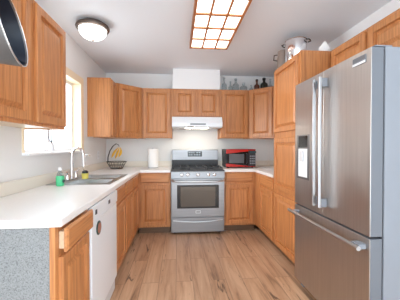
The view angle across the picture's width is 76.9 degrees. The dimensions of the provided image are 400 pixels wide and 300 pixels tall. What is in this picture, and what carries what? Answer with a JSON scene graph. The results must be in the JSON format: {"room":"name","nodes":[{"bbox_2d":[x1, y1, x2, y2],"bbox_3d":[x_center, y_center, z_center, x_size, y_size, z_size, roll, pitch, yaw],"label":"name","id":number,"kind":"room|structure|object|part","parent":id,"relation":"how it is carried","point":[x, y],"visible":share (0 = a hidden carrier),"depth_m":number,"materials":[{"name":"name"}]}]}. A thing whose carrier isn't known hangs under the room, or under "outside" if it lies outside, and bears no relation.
{"room":"kitchen","nodes":[
{"label":"kitchen","id":0,"kind":"room"},
{"bbox_2d":[0,0,105,182],"bbox_3d":[-1.360,0.005,1.415,0.140,2.440,5.656,0,1,-5],"label":"wall","id":1,"kind":"structure","parent":0,"point":[13,166],"depth_m":2.46,"materials":[{"name":"white paint"}]},
{"bbox_2d":[0,0,65,129],"bbox_3d":[-1.135,-0.528,1.447,0.312,0.762,0.955,0,1,-5],"label":"upper cabinet","id":2,"kind":"object","parent":1,"relation":"attached to","point":[32,96],"visible":0.92,"depth_m":1.54,"materials":[{"name":"brown wood"}]},
{"bbox_3d":[-0.970,-0.527,1.235,0.021,0.720,0.453,0,1,-5],"label":"door","id":3,"kind":"part","parent":2,"relation":"part of","materials":[{"name":"brown wood"}]},
{"bbox_3d":[-1.155,-0.161,1.450,0.271,0.008,0.922,0,1,-5],"label":"panel","id":4,"kind":"part","parent":2,"relation":"part of","materials":[{"name":"brown wood"}]},
{"bbox_3d":[-1.012,-0.533,1.723,0.021,0.720,0.393,0,1,-5],"label":"door","id":5,"kind":"part","parent":2,"relation":"part of","materials":[{"name":"brown wood"}]},
{"bbox_2d":[22,67,84,155],"bbox_3d":[-1.423,-0.412,2.475,0.180,0.894,1.210,0,1,-5],"label":"window","id":6,"kind":"structure","parent":1,"relation":"in","point":[74,82],"depth_m":2.96,"materials":[{"name":"white plastic"}]},
{"bbox_3d":[-1.487,-0.376,2.435,0.045,0.823,1.138,0,1,-5],"label":"frame","id":7,"kind":"part","parent":6,"relation":"part of","materials":[{"name":"white plastic"}]},
{"bbox_2d":[47,130,54,151],"bbox_3d":[-1.362,-0.082,2.309,0.052,0.200,0.134,0,1,-5],"label":"bud vase","id":8,"kind":"object","parent":6,"relation":"on","point":[51,148],"visible":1,"depth_m":2.29,"materials":[{"name":"white ceramic"}]},
{"bbox_3d":[-1.397,0.026,2.448,0.134,0.020,1.138,0,1,-5],"label":"sill","id":9,"kind":"part","parent":6,"relation":"part of","materials":[{"name":"white plastic"}]},
{"bbox_2d":[0,162,106,197],"bbox_3d":[-1.380,0.250,2.585,0.020,0.090,3.004,0,1,-5],"label":"backsplash","id":10,"kind":"structure","parent":1,"relation":"attached to","point":[15,186],"depth_m":2.02,"materials":[{"name":"beige laminate"}]},
{"bbox_2d":[87,77,116,136],"bbox_3d":[-1.304,-0.554,3.374,0.312,0.762,0.245,0,1,-5],"label":"upper cabinet","id":11,"kind":"object","parent":1,"relation":"attached to","point":[101,92],"visible":1,"depth_m":3.25,"materials":[{"name":"brown wood"}]},
{"bbox_3d":[-1.179,-0.554,3.385,0.019,0.762,0.245,0,1,-5],"label":"frame","id":12,"kind":"part","parent":11,"relation":"part of","materials":[{"name":"brown wood"}]},
{"bbox_3d":[-1.159,-0.554,3.387,0.021,0.722,0.205,0,1,-5],"label":"door","id":13,"kind":"part","parent":11,"relation":"part of","materials":[{"name":"brown wood"}]},
{"bbox_2d":[106,73,273,160],"bbox_3d":[-0.084,-0.033,4.295,2.905,2.440,0.140,0,1,-5],"label":"wall","id":14,"kind":"structure","parent":0,"point":[132,149],"depth_m":4.20,"materials":[{"name":"white paint"}]},
{"bbox_2d":[95,83,142,138],"bbox_3d":[-1.190,-0.560,3.813,0.615,0.762,0.610,0,1,-5],"label":"upper cabinet","id":15,"kind":"object","parent":14,"relation":"attached to","point":[128,98],"visible":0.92,"depth_m":3.63,"materials":[{"name":"brown wood"}]},
{"bbox_3d":[-1.027,-0.558,3.668,0.013,0.760,0.415,1,1,42],"label":"frame","id":16,"kind":"part","parent":15,"relation":"part of","materials":[{"name":"brown wood"}]},
{"bbox_3d":[-1.014,-0.558,3.656,0.021,0.722,0.369,1,1,42],"label":"door","id":17,"kind":"part","parent":15,"relation":"part of","materials":[{"name":"brown wood"}]},
{"bbox_2d":[107,161,171,166],"bbox_3d":[-0.996,0.229,4.136,1.058,0.090,0.020,0,1,-5],"label":"backsplash","id":18,"kind":"structure","parent":14,"relation":"attached to","point":[129,163],"depth_m":4.13,"materials":[{"name":"beige laminate"}]},
{"bbox_2d":[142,88,172,138],"bbox_3d":[-0.669,-0.562,3.999,0.455,0.762,0.330,0,1,-5],"label":"upper cabinet","id":19,"kind":"object","parent":14,"relation":"attached to","point":[156,102],"visible":0.99,"depth_m":3.84,"materials":[{"name":"brown wood"}]},
{"bbox_2d":[173,69,219,89],"bbox_3d":[-0.067,-1.097,4.053,0.733,0.306,0.316,0,1,-5],"label":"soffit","id":20,"kind":"structure","parent":14,"relation":"attached to","point":[182,78],"depth_m":3.90,"materials":[{"name":"white paint"}]},
{"bbox_2d":[172,89,220,116],"bbox_3d":[-0.066,-0.722,4.050,0.752,0.444,0.330,0,1,-5],"label":"upper cabinet","id":21,"kind":"object","parent":14,"relation":"attached to","point":[185,102],"visible":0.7,"depth_m":3.89,"materials":[{"name":"brown wood"}]},
{"bbox_3d":[-0.235,-0.721,3.880,0.325,0.397,0.021,0,1,-5],"label":"door","id":22,"kind":"part","parent":21,"relation":"part of","materials":[{"name":"brown wood"}]},
{"bbox_3d":[0.130,-0.722,3.912,0.325,0.397,0.021,0,1,-5],"label":"door","id":23,"kind":"part","parent":21,"relation":"part of","materials":[{"name":"brown wood"}]},
{"bbox_2d":[172,117,222,129],"bbox_3d":[-0.059,-0.414,3.969,0.750,0.166,0.500,0,1,-5],"label":"range hood","id":24,"kind":"object","parent":14,"relation":"attached to","point":[181,123],"visible":1,"depth_m":3.75,"materials":[{"name":"white metal"}]},
{"bbox_2d":[190,123,205,124],"bbox_3d":[-0.028,-0.383,3.725,0.230,0.022,0.004,0,1,-5],"label":"vent grille","id":25,"kind":"object","parent":24,"relation":"attached to","point":[190,123],"depth_m":3.72,"materials":[{"name":"grey metal"}]},
{"bbox_2d":[218,90,248,138],"bbox_3d":[0.536,-0.564,4.105,0.454,0.762,0.330,0,1,-5],"label":"upper cabinet","id":26,"kind":"object","parent":14,"relation":"attached to","point":[234,103],"visible":0.98,"depth_m":3.95,"materials":[{"name":"brown wood"}]},
{"bbox_2d":[218,161,273,165],"bbox_3d":[0.823,0.227,4.296,1.054,0.090,0.020,0,1,-5],"label":"backsplash","id":27,"kind":"structure","parent":14,"relation":"attached to","point":[258,163],"depth_m":4.31,"materials":[{"name":"beige laminate"}]},
{"bbox_2d":[249,86,274,138],"bbox_3d":[1.085,-0.563,4.010,0.622,0.762,0.616,0,1,-5],"label":"upper cabinet","id":28,"kind":"object","parent":14,"relation":"attached to","point":[261,100],"visible":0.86,"depth_m":3.81,"materials":[{"name":"brown wood"}]},
{"bbox_2d":[254,79,259,88],"bbox_3d":[0.921,-1.046,4.083,0.088,0.201,0.088,0,1,-5],"label":"glass bottle","id":29,"kind":"object","parent":28,"relation":"on","point":[256,86],"visible":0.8,"depth_m":4.05,"materials":[{"name":"brown glass"}]},
{"bbox_2d":[260,78,267,87],"bbox_3d":[1.040,-1.058,4.093,0.120,0.226,0.120,0,1,-5],"label":"glass bottle","id":30,"kind":"object","parent":28,"relation":"on","point":[263,84],"visible":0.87,"depth_m":4.06,"materials":[{"name":"grey glass"}]},
{"bbox_2d":[110,223,315,299],"bbox_3d":[0.157,1.248,1.564,3.185,0.050,5.656,0,1,-5],"label":"floor","id":31,"kind":"structure","parent":0,"point":[232,264],"depth_m":2.55,"materials":[{"name":"brown wood"}]},
{"bbox_2d":[0,209,92,299],"bbox_3d":[-0.952,0.789,1.327,0.652,0.875,0.404,0,1,-5],"label":"base cabinet","id":32,"kind":"object","parent":31,"relation":"on","point":[52,263],"visible":0.88,"depth_m":1.15,"materials":[{"name":"brown wood"}]},
{"bbox_3d":[-0.973,0.791,1.135,0.577,0.875,0.010,0,1,-5],"label":"panel","id":33,"kind":"part","parent":32,"relation":"part of","materials":[{"name":"laminate"}]},
{"bbox_3d":[-0.672,0.791,1.157,0.026,0.875,0.018,0,1,-5],"label":"corner post","id":34,"kind":"part","parent":32,"relation":"part of","materials":[{"name":"brown wood"}]},
{"bbox_3d":[-0.686,0.738,1.358,0.019,0.775,0.386,0,1,-5],"label":"frame","id":35,"kind":"part","parent":32,"relation":"part of","materials":[{"name":"brown wood"}]},
{"bbox_3d":[-0.666,0.797,1.357,0.021,0.598,0.354,0,1,-5],"label":"door","id":36,"kind":"part","parent":32,"relation":"part of","materials":[{"name":"brown wood"}]},
{"bbox_3d":[-0.636,0.414,1.344,0.019,0.109,0.353,0,1,-5],"label":"drawer","id":37,"kind":"part","parent":32,"relation":"part of","materials":[{"name":"brown wood"}]},
{"bbox_2d":[0,161,171,228],"bbox_3d":[-0.864,0.268,2.639,1.058,0.129,3.028,0,1,-5],"label":"countertop","id":38,"kind":"structure","parent":32,"relation":"on","point":[28,202],"depth_m":1.70,"materials":[{"name":"white laminate"}]},
{"bbox_2d":[56,167,64,185],"bbox_3d":[-1.171,0.222,2.114,0.069,0.158,0.064,0,1,-5],"label":"soap bottle","id":39,"kind":"object","parent":38,"relation":"on","point":[60,180],"visible":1,"depth_m":2.09,"materials":[{"name":"green plastic"}]},
{"bbox_2d":[64,147,84,180],"bbox_3d":[-1.228,0.129,2.514,0.158,0.323,0.296,0,1,-5],"label":"faucet","id":40,"kind":"object","parent":38,"relation":"on","point":[71,176],"visible":0.96,"depth_m":2.50,"materials":[{"name":"silver metal"}]},
{"bbox_3d":[-1.223,0.122,2.515,0.147,0.309,0.034,0,1,-5],"label":"spout","id":41,"kind":"part","parent":40,"relation":"part of","materials":[{"name":"silver metal"}]},
{"bbox_2d":[46,174,127,184],"bbox_3d":[-1.085,0.382,2.560,0.535,0.184,0.780,0,1,-5],"label":"sink","id":42,"kind":"object","parent":38,"relation":"in","point":[95,179],"visible":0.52,"depth_m":2.52,"materials":[{"name":"silver metal"}]},
{"bbox_2d":[81,170,88,178],"bbox_3d":[-1.168,0.248,2.561,0.070,0.084,0.070,0,1,-5],"label":"sponge holder","id":43,"kind":"object","parent":42,"relation":"on","point":[85,174],"visible":1,"depth_m":2.54,"materials":[{"name":"yellow plastic"}]},
{"bbox_2d":[81,173,88,178],"bbox_3d":[-1.168,0.263,2.561,0.070,0.055,0.070,0,1,-5],"label":"cup","id":44,"kind":"object","parent":43,"relation":"on","point":[84,175],"depth_m":2.53,"materials":[{"name":"yellow plastic"}]},
{"bbox_3d":[-1.024,0.387,2.377,0.363,0.178,0.303,0,1,-5],"label":"bowl","id":45,"kind":"part","parent":42,"relation":"part of","materials":[{"name":"silver metal"}]},
{"bbox_3d":[-1.057,0.382,2.759,0.363,0.178,0.278,0,1,-5],"label":"bowl","id":46,"kind":"part","parent":42,"relation":"part of","materials":[{"name":"silver metal"}]},
{"bbox_2d":[106,144,126,168],"bbox_3d":[-1.250,0.090,3.777,0.294,0.376,0.294,0,1,-5],"label":"fruit basket","id":47,"kind":"object","parent":38,"relation":"on","point":[107,161],"visible":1,"depth_m":3.75,"materials":[{"name":"black metal"}]},
{"bbox_2d":[106,161,126,168],"bbox_3d":[-1.250,0.224,3.779,0.294,0.108,0.294,0,1,-5],"label":"wire bowl","id":48,"kind":"object","parent":47,"relation":"on","point":[113,162],"depth_m":3.73,"materials":[{"name":"black metal"}]},
{"bbox_2d":[148,148,157,167],"bbox_3d":[-0.730,0.119,3.918,0.164,0.317,0.164,0,1,-5],"label":"paper towel holder","id":49,"kind":"object","parent":38,"relation":"on","point":[152,153],"visible":0.98,"depth_m":3.85,"materials":[{"name":"white paper"}]},
{"bbox_2d":[87,190,116,299],"bbox_3d":[-0.995,0.781,1.855,0.613,0.867,0.641,0,1,-5],"label":"dishwasher","id":50,"kind":"object","parent":31,"relation":"on","point":[103,246],"visible":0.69,"depth_m":1.81,"materials":[{"name":"white metal"}]},
{"bbox_2d":[96,220,100,234],"bbox_3d":[-0.678,0.521,1.692,0.008,0.094,0.094,0,1,-5],"label":"magnet","id":51,"kind":"object","parent":50,"relation":"attached to","point":[98,227],"visible":1,"depth_m":1.67,"materials":[{"name":"brown ceramic"}]},
{"bbox_3d":[-0.708,0.400,1.875,0.032,0.099,0.637,0,1,-5],"label":"control panel","id":52,"kind":"part","parent":50,"relation":"part of","materials":[{"name":"white plastic"}]},
{"bbox_3d":[-0.720,1.160,1.884,0.008,0.106,0.637,0,1,-5],"label":"kick plate","id":53,"kind":"part","parent":50,"relation":"part of","materials":[{"name":"white"}]},
{"bbox_2d":[116,179,132,271],"bbox_3d":[-1.077,0.772,2.597,0.624,0.875,0.838,0,1,-5],"label":"base cabinet","id":54,"kind":"object","parent":31,"relation":"on","point":[124,204],"visible":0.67,"depth_m":2.56,"materials":[{"name":"brown wood"}]},
{"bbox_3d":[-0.760,0.415,2.411,0.019,0.123,0.380,0,1,-5],"label":"drawer","id":55,"kind":"part","parent":54,"relation":"part of","materials":[{"name":"brown wood"}]},
{"bbox_3d":[-0.759,0.797,2.416,0.021,0.570,0.380,0,1,-5],"label":"door","id":56,"kind":"part","parent":54,"relation":"part of","materials":[{"name":"brown wood"}]},
{"bbox_3d":[-0.797,0.722,2.621,0.019,0.775,0.838,0,1,-5],"label":"frame","id":57,"kind":"part","parent":54,"relation":"part of","materials":[{"name":"brown wood"}]},
{"bbox_3d":[-0.796,0.410,2.827,0.019,0.123,0.380,0,1,-5],"label":"drawer","id":58,"kind":"part","parent":54,"relation":"part of","materials":[{"name":"brown wood"}]},
{"bbox_3d":[-0.795,0.791,2.832,0.021,0.570,0.380,0,1,-5],"label":"door","id":59,"kind":"part","parent":54,"relation":"part of","materials":[{"name":"brown wood"}]},
{"bbox_2d":[132,174,138,237],"bbox_3d":[-1.136,0.763,3.269,0.624,0.875,0.505,0,1,-5],"label":"base cabinet","id":60,"kind":"object","parent":31,"relation":"on","point":[135,190],"visible":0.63,"depth_m":3.21,"materials":[{"name":"brown wood"}]},
{"bbox_3d":[-0.833,0.404,3.248,0.019,0.123,0.380,0,1,-5],"label":"drawer","id":61,"kind":"part","parent":60,"relation":"part of","materials":[{"name":"brown wood"}]},
{"bbox_2d":[138,173,170,232],"bbox_3d":[-0.668,0.755,3.863,0.452,0.875,0.636,0,1,-5],"label":"base cabinet","id":62,"kind":"object","parent":31,"relation":"on","point":[154,188],"visible":0.78,"depth_m":3.55,"materials":[{"name":"brown wood"}]},
{"bbox_3d":[-0.637,0.400,3.553,0.400,0.123,0.019,0,1,-5],"label":"drawer","id":63,"kind":"part","parent":62,"relation":"part of","materials":[{"name":"brown wood"}]},
{"bbox_3d":[-0.637,0.782,3.557,0.400,0.570,0.021,0,1,-5],"label":"door","id":64,"kind":"part","parent":62,"relation":"part of","materials":[{"name":"brown wood"}]},
{"bbox_2d":[171,150,224,232],"bbox_3d":[-0.054,0.595,3.859,0.762,1.195,0.735,0,1,-5],"label":"gas range","id":65,"kind":"object","parent":31,"relation":"on","point":[197,178],"visible":1,"depth_m":3.56,"materials":[{"name":"metal"}]},
{"bbox_3d":[-0.078,0.215,4.131,0.752,0.112,0.005,0,1,-5],"label":"vent panel","id":66,"kind":"part","parent":65,"relation":"part of","materials":[{"name":"grey plastic"}]},
{"bbox_3d":[-0.028,1.059,3.575,0.752,0.205,0.022,0,1,-5],"label":"warming drawer","id":67,"kind":"part","parent":65,"relation":"part of","materials":[{"name":"metal"}]},
{"bbox_2d":[171,178,223,217],"bbox_3d":[-0.053,0.770,3.852,0.760,0.755,0.717,0,1,-5],"label":"oven","id":68,"kind":"object","parent":65,"relation":"in","point":[190,197],"depth_m":3.55,"materials":[{"name":"silver glass"}]},
{"bbox_3d":[-0.026,1.001,3.549,0.702,0.036,0.038,0,1,-5],"label":"drawer handle","id":69,"kind":"part","parent":65,"relation":"part of","materials":[{"name":"grey metal"}]},
{"bbox_2d":[171,165,224,171],"bbox_3d":[-0.053,0.271,3.845,0.762,0.055,0.569,0,1,-5],"label":"cooktop","id":70,"kind":"object","parent":65,"relation":"in","point":[175,168],"depth_m":3.63,"materials":[{"name":"black metal"}]},
{"bbox_3d":[-0.030,0.349,3.585,0.760,0.091,0.081,0,1,-5],"label":"control panel","id":71,"kind":"part","parent":65,"relation":"part of","materials":[{"name":"metal"}]},
{"bbox_2d":[224,172,255,230],"bbox_3d":[0.557,0.754,3.970,0.465,0.875,0.636,0,1,-5],"label":"base cabinet","id":72,"kind":"object","parent":31,"relation":"on","point":[239,187],"visible":0.76,"depth_m":3.66,"materials":[{"name":"brown wood"}]},
{"bbox_3d":[0.571,0.399,3.659,0.400,0.123,0.019,0,1,-5],"label":"drawer","id":73,"kind":"part","parent":72,"relation":"part of","materials":[{"name":"brown wood"}]},
{"bbox_3d":[0.571,0.780,3.663,0.400,0.570,0.021,0,1,-5],"label":"door","id":74,"kind":"part","parent":72,"relation":"part of","materials":[{"name":"brown wood"}]},
{"bbox_2d":[255,172,279,250],"bbox_3d":[1.139,0.762,3.360,0.630,0.875,0.722,0,1,-5],"label":"base cabinet","id":75,"kind":"object","parent":31,"relation":"on","point":[264,185],"visible":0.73,"depth_m":3.26,"materials":[{"name":"brown wood"}]},
{"bbox_2d":[218,161,273,177],"bbox_3d":[0.891,0.255,3.641,1.074,0.129,1.338,0,1,-5],"label":"countertop","id":76,"kind":"structure","parent":75,"relation":"on","point":[266,168],"depth_m":3.80,"materials":[{"name":"white laminate"}]},
{"bbox_2d":[222,149,255,167],"bbox_3d":[0.621,0.130,4.051,0.475,0.290,0.382,0,1,-5],"label":"microwave","id":77,"kind":"object","parent":76,"relation":"on","point":[230,157],"visible":1,"depth_m":3.90,"materials":[{"name":"red plastic"}]},
{"bbox_3d":[0.575,0.126,3.898,0.353,0.273,0.018,0,1,-5],"label":"door","id":78,"kind":"part","parent":77,"relation":"part of","materials":[{"name":"black glass"}]},
{"bbox_3d":[0.809,0.125,3.918,0.110,0.273,0.018,0,1,-5],"label":"control panel","id":79,"kind":"part","parent":77,"relation":"part of","materials":[{"name":"grey plastic"}]},
{"bbox_3d":[0.818,0.703,3.564,0.017,0.728,0.198,0,1,-5],"label":"filler panel","id":80,"kind":"part","parent":75,"relation":"part of","materials":[{"name":"brown wood"}]},
{"bbox_3d":[0.856,0.712,3.334,0.019,0.775,0.722,0,1,-5],"label":"frame","id":81,"kind":"part","parent":75,"relation":"part of","materials":[{"name":"brown wood"}]},
{"bbox_3d":[0.847,0.405,3.215,0.019,0.123,0.450,0,1,-5],"label":"drawer","id":82,"kind":"part","parent":75,"relation":"part of","materials":[{"name":"brown wood"}]},
{"bbox_3d":[0.846,0.786,3.220,0.021,0.570,0.450,0,1,-5],"label":"door","id":83,"kind":"part","parent":75,"relation":"part of","materials":[{"name":"brown wood"}]},
{"bbox_2d":[273,50,330,266],"bbox_3d":[1.199,0.141,2.676,0.630,2.134,0.630,0,1,-5],"label":"pantry cabinet","id":84,"kind":"object","parent":31,"relation":"on","point":[305,64],"visible":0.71,"depth_m":2.58,"materials":[{"name":"brown wood"}]},
{"bbox_2d":[273,49,284,68],"bbox_3d":[0.955,-1.030,2.890,0.170,0.202,0.150,0,1,-21],"label":"pot","id":85,"kind":"object","parent":84,"relation":"on","point":[280,60],"visible":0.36,"depth_m":2.85,"materials":[{"name":"silver ceramic"}]},
{"bbox_3d":[0.965,-1.030,2.894,0.150,0.202,0.150,0,1,-5],"label":"pot","id":86,"kind":"part","parent":85,"relation":"part of","materials":[{"name":"silver metal"}]},
{"bbox_3d":[0.895,0.157,2.654,0.021,0.573,0.578,0,1,-5],"label":"door","id":87,"kind":"part","parent":84,"relation":"part of","materials":[{"name":"brown wood"}]},
{"bbox_3d":[0.895,0.786,2.662,0.021,0.585,0.578,0,1,-5],"label":"door","id":88,"kind":"part","parent":84,"relation":"part of","materials":[{"name":"brown wood"}]},
{"bbox_3d":[0.895,-0.551,2.644,0.021,0.709,0.578,0,1,-5],"label":"door","id":89,"kind":"part","parent":84,"relation":"part of","materials":[{"name":"brown wood"}]},
{"bbox_3d":[0.916,0.092,2.651,0.019,2.034,0.630,0,1,-5],"label":"frame","id":90,"kind":"part","parent":84,"relation":"part of","materials":[{"name":"brown wood"}]},
{"bbox_2d":[281,37,310,61],"bbox_3d":[1.023,-1.042,2.686,0.262,0.232,0.255,0,1,-5],"label":"stock pot","id":91,"kind":"object","parent":84,"relation":"on","point":[293,45],"visible":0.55,"depth_m":2.60,"materials":[{"name":"silver metal"}]},
{"bbox_2d":[319,41,330,50],"bbox_3d":[1.213,-0.994,2.469,0.155,0.140,0.143,0,1,-5],"label":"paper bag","id":92,"kind":"object","parent":84,"relation":"on","point":[324,47],"visible":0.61,"depth_m":2.44,"materials":[{"name":"white paper"}]},
{"bbox_2d":[287,45,399,299],"bbox_3d":[1.197,0.311,1.886,0.726,1.815,0.907,0,1,-5],"label":"refrigerator","id":93,"kind":"object","parent":31,"relation":"on","point":[347,210],"visible":1,"depth_m":1.57,"materials":[{"name":"grey metal"}]},
{"bbox_3d":[0.883,0.060,2.161,0.003,0.380,0.210,0,1,-5],"label":"dispenser panel","id":94,"kind":"part","parent":93,"relation":"part of","materials":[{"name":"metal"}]},
{"bbox_3d":[0.853,-0.054,1.891,0.024,0.945,0.022,0,1,-5],"label":"handle","id":95,"kind":"part","parent":93,"relation":"part of","materials":[{"name":"grey metal"}]},
{"bbox_3d":[0.860,-0.053,1.815,0.024,0.945,0.022,0,1,-5],"label":"handle","id":96,"kind":"part","parent":93,"relation":"part of","materials":[{"name":"grey metal"}]},
{"bbox_3d":[0.849,0.547,1.855,0.027,0.027,0.893,0,1,-5],"label":"handle","id":97,"kind":"part","parent":93,"relation":"part of","materials":[{"name":"grey metal"}]},
{"bbox_3d":[0.893,0.383,1.823,0.043,0.062,0.018,0,1,-5],"label":"handle mount","id":98,"kind":"part","parent":93,"relation":"part of","materials":[{"name":"grey paint"}]},
{"bbox_3d":[0.893,-0.486,1.812,0.043,0.062,0.018,0,1,-5],"label":"handle mount","id":99,"kind":"part","parent":93,"relation":"part of","materials":[{"name":"grey paint"}]},
{"bbox_3d":[0.951,0.831,1.871,0.070,0.667,0.907,0,1,-5],"label":"freezer drawer","id":100,"kind":"part","parent":93,"relation":"part of","materials":[{"name":"grey metal"}]},
{"bbox_3d":[0.922,0.552,1.466,0.048,0.028,0.065,0,1,-5],"label":"handle mount","id":101,"kind":"part","parent":93,"relation":"part of","materials":[{"name":"grey paint"}]},
{"bbox_3d":[0.971,-0.045,1.636,0.070,1.065,0.458,0,1,-5],"label":"door","id":102,"kind":"part","parent":93,"relation":"part of","materials":[{"name":"grey metal"}]},
{"bbox_2d":[35,0,391,76],"bbox_3d":[0.157,-1.242,1.531,3.185,0.050,5.656,0,1,-5],"label":"ceiling","id":103,"kind":"structure","parent":0,"point":[144,36],"depth_m":2.60,"materials":[{"name":"white paint"}]},
{"bbox_2d":[75,18,109,41],"bbox_3d":[-1.039,-1.140,2.444,0.312,0.178,0.312,0,1,-5],"label":"dome light","id":104,"kind":"object","parent":103,"relation":"attached to","point":[92,29],"visible":1,"depth_m":2.36,"materials":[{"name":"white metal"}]},
{"bbox_3d":[-1.039,-1.116,2.444,0.256,0.094,0.256,0,1,-5],"label":"dome glass","id":105,"kind":"part","parent":104,"relation":"part of","materials":[{"name":"white glass"}]},
{"bbox_2d":[190,0,251,49],"bbox_3d":[0.153,-1.194,2.299,0.440,0.064,1.255,0,1,-5],"label":"ceiling light panel","id":106,"kind":"object","parent":103,"relation":"attached to","point":[215,23],"visible":1,"depth_m":2.31,"materials":[{"name":"white plastic"}]},
{"bbox_2d":[318,0,399,50],"bbox_3d":[1.673,0.001,1.681,0.140,2.440,5.656,0,1,-5],"label":"wall","id":107,"kind":"structure","parent":0,"point":[393,5],"depth_m":2.33,"materials":[{"name":"white paint"}]},
{"bbox_2d":[331,8,399,66],"bbox_3d":[1.409,-0.773,1.897,0.344,0.284,0.930,0,1,-5],"label":"upper cabinet","id":108,"kind":"object","parent":107,"relation":"attached to","point":[386,31],"visible":0.55,"depth_m":1.82,"materials":[{"name":"brown wood"}]},
{"bbox_3d":[1.229,-0.775,2.110,0.021,0.242,0.415,0,1,-5],"label":"door","id":109,"kind":"part","parent":108,"relation":"part of","materials":[{"name":"brown wood"}]},
{"bbox_3d":[1.269,-0.769,1.654,0.021,0.242,0.410,0,1,-5],"label":"door","id":110,"kind":"part","parent":108,"relation":"part of","materials":[{"name":"brown wood"}]},
{"bbox_3d":[-0.676,-0.943,0.771,0.008,0.524,0.024,0,1,-5],"label":"ceiling hook","id":111,"kind":"object","parent":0,"visible":0},
{"bbox_2d":[0,0,27,66],"bbox_3d":[-0.637,-0.485,0.799,0.120,0.422,0.242,0,1,-19],"label":"frying pan","id":112,"kind":"object","parent":111,"relation":"hanging from","point":[13,51],"visible":1,"depth_m":0.88,"materials":[{"name":"grey metal"}]}
]}

